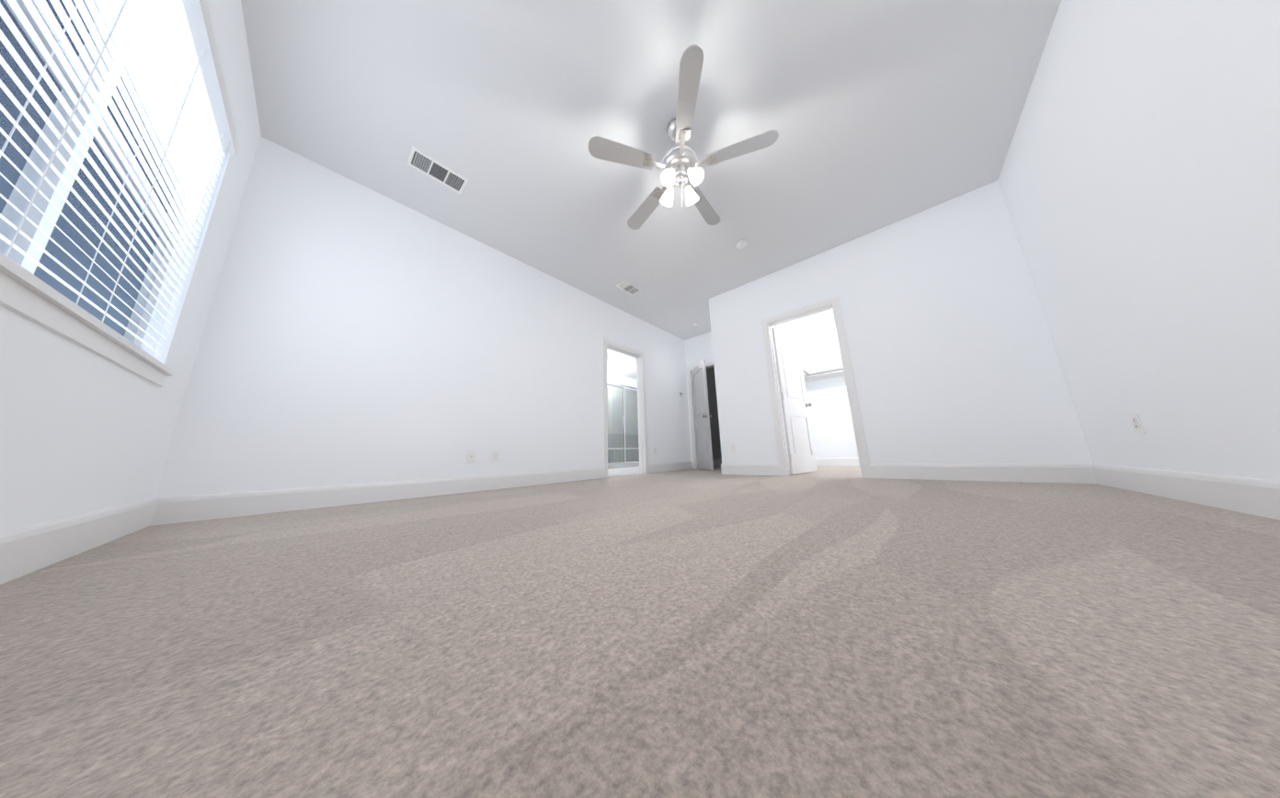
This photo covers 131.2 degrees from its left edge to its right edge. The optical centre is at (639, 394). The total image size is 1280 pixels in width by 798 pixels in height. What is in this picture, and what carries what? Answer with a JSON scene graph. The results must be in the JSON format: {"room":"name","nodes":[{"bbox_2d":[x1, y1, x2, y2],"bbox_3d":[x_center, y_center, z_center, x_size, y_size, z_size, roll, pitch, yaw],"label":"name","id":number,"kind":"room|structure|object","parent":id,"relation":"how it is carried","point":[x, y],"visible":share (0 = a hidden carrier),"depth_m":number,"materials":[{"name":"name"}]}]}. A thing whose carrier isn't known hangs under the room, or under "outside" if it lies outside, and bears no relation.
{"room":"empty bedroom","nodes":[
{"label":"empty bedroom","id":0,"kind":"room"},
{"bbox_2d":[0,0,261,532],"bbox_3d":[-1.263,-0.942,0.471,4.520,2.740,0.120,-12,-15,41],"label":"wall","id":1,"kind":"structure","parent":0,"point":[83,430],"depth_m":1.21,"materials":[{"name":"white paint"}]},
{"bbox_2d":[0,497,161,584],"bbox_3d":[-1.192,0.337,0.269,4.250,0.150,0.015,-12,-15,41],"label":"baseboard","id":2,"kind":"structure","parent":1,"relation":"attached to","point":[27,550],"depth_m":1.05,"materials":[{"name":"white wood"}]},
{"bbox_2d":[0,0,239,387],"bbox_3d":[-1.806,-0.939,0.988,1.920,1.525,0.143,-12,-15,41],"label":"window unit","id":3,"kind":"structure","parent":1,"relation":"in","point":[165,53],"depth_m":1.01,"materials":[{"name":"white plastic"}]},
{"bbox_2d":[154,137,691,498],"bbox_3d":[-0.320,-0.090,4.728,0.120,2.740,7.600,-12,-15,41],"label":"wall","id":4,"kind":"structure","parent":0,"point":[354,333],"depth_m":2.52,"materials":[{"name":"white paint"}]},
{"bbox_2d":[154,467,604,525],"bbox_3d":[-1.631,0.891,2.890,0.015,0.150,3.354,-12,-15,41],"label":"baseboard","id":5,"kind":"structure","parent":4,"relation":"attached to","point":[184,508],"depth_m":2.18,"materials":[{"name":"white wood"}]},
{"bbox_2d":[466,450,476,462],"bbox_3d":[-1.683,0.623,2.894,0.018,0.120,0.078,-12,-15,41],"label":"outlet","id":6,"kind":"object","parent":4,"relation":"attached to","point":[471,456],"visible":1,"depth_m":2.90,"materials":[{"name":"white plastic"}]},
{"bbox_2d":[491,450,500,462],"bbox_3d":[-1.526,0.660,3.072,0.008,0.120,0.078,-12,-15,41],"label":"electrical outlet","id":7,"kind":"object","parent":4,"relation":"attached to","point":[496,455],"visible":1,"depth_m":3.07,"materials":[{"name":"white plastic"}]},
{"bbox_2d":[603,338,649,478],"bbox_3d":[-0.264,0.234,4.715,0.152,2.096,0.972,-12,-15,41],"label":"door frame","id":8,"kind":"structure","parent":4,"relation":"attached to","point":[643,442],"depth_m":4.87,"materials":[{"name":"white wood"}]},
{"bbox_2d":[712,458,721,466],"bbox_3d":[1.681,1.544,6.521,0.015,0.150,1.630,-12,-15,41],"label":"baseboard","id":9,"kind":"structure","parent":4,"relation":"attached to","point":[716,462],"depth_m":6.57,"materials":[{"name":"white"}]},
{"bbox_2d":[607,372,637,388],"bbox_3d":[-1.737,0.543,7.601,0.120,2.740,5.120,-12,-15,41],"label":"wall","id":10,"kind":"structure","parent":0,"point":[622,380],"depth_m":9.08,"materials":[{"name":"white paint"}]},
{"bbox_2d":[607,381,639,468],"bbox_3d":[-0.219,0.633,7.531,0.100,2.450,2.930,-12,-15,41],"label":"shower wall tile","id":11,"kind":"structure","parent":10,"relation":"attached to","point":[618,410],"depth_m":7.18,"materials":[{"name":"grey tile"}]},
{"bbox_2d":[607,383,639,464],"bbox_3d":[-0.173,0.790,7.518,0.071,1.906,2.803,-12,-15,41],"label":"glass","id":12,"kind":"object","parent":11,"relation":"attached to","point":[623,419],"visible":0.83,"depth_m":7.26,"materials":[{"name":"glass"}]},
{"bbox_2d":[607,467,639,476],"bbox_3d":[-0.618,1.706,6.371,3.020,0.102,5.120,-12,-15,41],"label":"floor","id":13,"kind":"structure","parent":0,"point":[616,472],"depth_m":5.50,"materials":[{"name":"white tile"}]},
{"bbox_2d":[607,447,639,464],"bbox_3d":[-0.798,1.724,7.921,0.450,0.496,2.805,-12,-15,41],"label":"shower bench","id":14,"kind":"object","parent":13,"relation":"on","point":[628,458],"depth_m":7.96,"materials":[{"name":"tile"}]},
{"bbox_2d":[0,466,1279,797],"bbox_3d":[1.316,0.949,2.967,4.520,0.100,7.720,-12,-15,41],"label":"floor carpet","id":15,"kind":"object","parent":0,"point":[835,632],"visible":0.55,"depth_m":0.48,"materials":[{"name":"beige carpet"}]},
{"bbox_2d":[241,0,1061,379],"bbox_3d":[0.113,-1.606,4.525,7.540,0.120,7.720,-12,-15,41],"label":"ceiling","id":16,"kind":"structure","parent":0,"point":[876,114],"depth_m":2.11,"materials":[{"name":"white paint"}]},
{"bbox_2d":[406,146,468,194],"bbox_3d":[-1.730,-1.907,2.491,0.200,0.008,0.400,-12,-15,41],"label":"ceiling vent","id":17,"kind":"object","parent":16,"relation":"in","point":[423,163],"visible":1,"depth_m":2.48,"materials":[{"name":"white metal"}]},
{"bbox_2d":[616,280,641,295],"bbox_3d":[-0.165,-1.577,4.308,0.200,0.008,0.360,-12,-15,41],"label":"ceiling vent","id":18,"kind":"object","parent":16,"relation":"in","point":[627,287],"visible":1,"depth_m":4.30,"materials":[{"name":"white metal"}]},
{"bbox_2d":[588,44,778,229],"bbox_3d":[0.306,-1.683,2.181,1.267,0.687,1.239,-12,-15,41],"label":"fan","id":19,"kind":"object","parent":16,"relation":"hanging from","point":[679,164],"visible":1,"depth_m":2.02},
{"bbox_2d":[735,239,746,249],"bbox_3d":[1.206,-1.778,3.448,0.130,0.040,0.130,-12,-15,41],"label":"smoke detector","id":20,"kind":"object","parent":16,"relation":"attached to","point":[740,244],"visible":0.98,"depth_m":3.42,"materials":[{"name":"white plastic"}]},
{"bbox_2d":[684,331,713,460],"bbox_3d":[1.519,0.065,5.740,1.250,2.740,0.120,-12,-15,41],"label":"wall","id":21,"kind":"structure","parent":0,"point":[698,349],"depth_m":6.09,"materials":[{"name":"white paint"}]},
{"bbox_2d":[686,361,714,468],"bbox_3d":[1.454,0.396,5.740,0.982,2.096,0.152,-12,-15,41],"label":"door frame","id":22,"kind":"structure","parent":21,"relation":"attached to","point":[708,365],"depth_m":5.95,"materials":[{"name":"white wood"}]},
{"bbox_2d":[691,359,713,469],"bbox_3d":[1.172,0.410,5.563,0.173,1.988,0.822,0,-12,-6],"label":"entry door","id":23,"kind":"structure","parent":21,"relation":"in","point":[702,428],"depth_m":5.46,"materials":[{"name":"grey wood"}]},
{"bbox_2d":[706,366,721,459],"bbox_3d":[2.104,0.181,6.381,1.248,2.739,1.628,-12,-15,41],"label":"wall","id":24,"kind":"structure","parent":0,"point":[714,418],"depth_m":6.85,"materials":[{"name":"grey"}]},
{"bbox_2d":[771,324,789,455],"bbox_3d":[2.408,-0.029,5.410,0.530,2.740,2.940,-12,-15,41],"label":"wall","id":25,"kind":"structure","parent":0,"point":[779,327],"depth_m":5.43,"materials":[{"name":"white paint"}]},
{"bbox_2d":[776,366,811,379],"bbox_3d":[2.735,-0.418,5.223,0.320,0.109,1.200,-12,-15,41],"label":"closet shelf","id":26,"kind":"object","parent":25,"relation":"attached to","point":[806,375],"depth_m":5.58,"materials":[{"name":"white"}]},
{"bbox_2d":[790,322,858,457],"bbox_3d":[4.349,-0.104,5.318,2.500,2.740,0.500,-12,-15,41],"label":"wall","id":27,"kind":"structure","parent":0,"point":[831,424],"depth_m":5.62,"materials":[{"name":"white paint"}]},
{"bbox_2d":[804,366,846,397],"bbox_3d":[4.072,-0.267,5.040,2.500,0.555,0.320,-12,-15,41],"label":"closet shelf","id":28,"kind":"object","parent":27,"relation":"attached to","point":[829,373],"depth_m":5.54,"materials":[{"name":"white wood"}]},
{"bbox_2d":[815,457,859,466],"bbox_3d":[4.214,1.130,4.868,2.500,0.150,0.015,-12,-15,41],"label":"baseboard","id":29,"kind":"structure","parent":27,"relation":"attached to","point":[840,462],"depth_m":5.34,"materials":[{"name":"white wood"}]},
{"bbox_2d":[708,180,1092,463],"bbox_3d":[2.315,-0.425,3.477,3.030,2.740,0.120,-12,-15,41],"label":"wall","id":30,"kind":"structure","parent":0,"point":[954,357],"depth_m":2.90,"materials":[{"name":"white paint"}]},
{"bbox_2d":[730,444,736,452],"bbox_3d":[1.315,0.762,4.088,0.078,0.120,0.008,-12,-15,41],"label":"outlet","id":31,"kind":"object","parent":30,"relation":"attached to","point":[733,448],"visible":1,"depth_m":4.08,"materials":[{"name":"white plastic"}]},
{"bbox_2d":[720,463,779,476],"bbox_3d":[1.479,1.007,3.890,0.744,0.150,0.015,-12,-15,41],"label":"baseboard","id":32,"kind":"structure","parent":30,"relation":"attached to","point":[742,469],"depth_m":3.87,"materials":[{"name":"white wood"}]},
{"bbox_2d":[771,327,817,474],"bbox_3d":[2.183,0.078,4.092,0.762,1.988,0.173,7,-15,-37],"label":"closet door","id":33,"kind":"structure","parent":30,"relation":"in","point":[802,459],"depth_m":4.04,"materials":[{"name":"white wood"}]},
{"bbox_2d":[761,296,872,478],"bbox_3d":[2.112,-0.065,3.597,0.912,2.096,0.152,-12,-15,41],"label":"trim","id":34,"kind":"structure","parent":30,"relation":"attached to","point":[832,303],"depth_m":3.62,"materials":[{"name":"white wood"}]},
{"bbox_2d":[869,463,1092,483],"bbox_3d":[2.922,0.705,2.628,1.314,0.150,0.015,-12,-15,41],"label":"baseboard","id":35,"kind":"structure","parent":30,"relation":"attached to","point":[1025,473],"depth_m":2.52,"materials":[{"name":"white wood"}]},
{"bbox_2d":[997,0,1279,480],"bbox_3d":[2.951,-0.775,1.867,0.120,2.740,7.600,-12,-15,41],"label":"wall","id":36,"kind":"structure","parent":0,"point":[1138,179],"depth_m":1.35,"materials":[{"name":"white paint"}]},
{"bbox_2d":[1128,412,1145,434],"bbox_3d":[2.924,0.173,1.707,0.008,0.120,0.078,-12,-15,41],"label":"outlet","id":37,"kind":"object","parent":36,"relation":"attached to","point":[1137,423],"visible":1,"depth_m":1.70,"materials":[{"name":"white plastic"}]},
{"bbox_2d":[1085,463,1279,520],"bbox_3d":[1.915,0.301,0.529,0.015,0.150,4.540,-12,-15,41],"label":"baseboard","id":38,"kind":"structure","parent":36,"relation":"attached to","point":[1257,497],"depth_m":1.40,"materials":[{"name":"white wood"}]}
]}

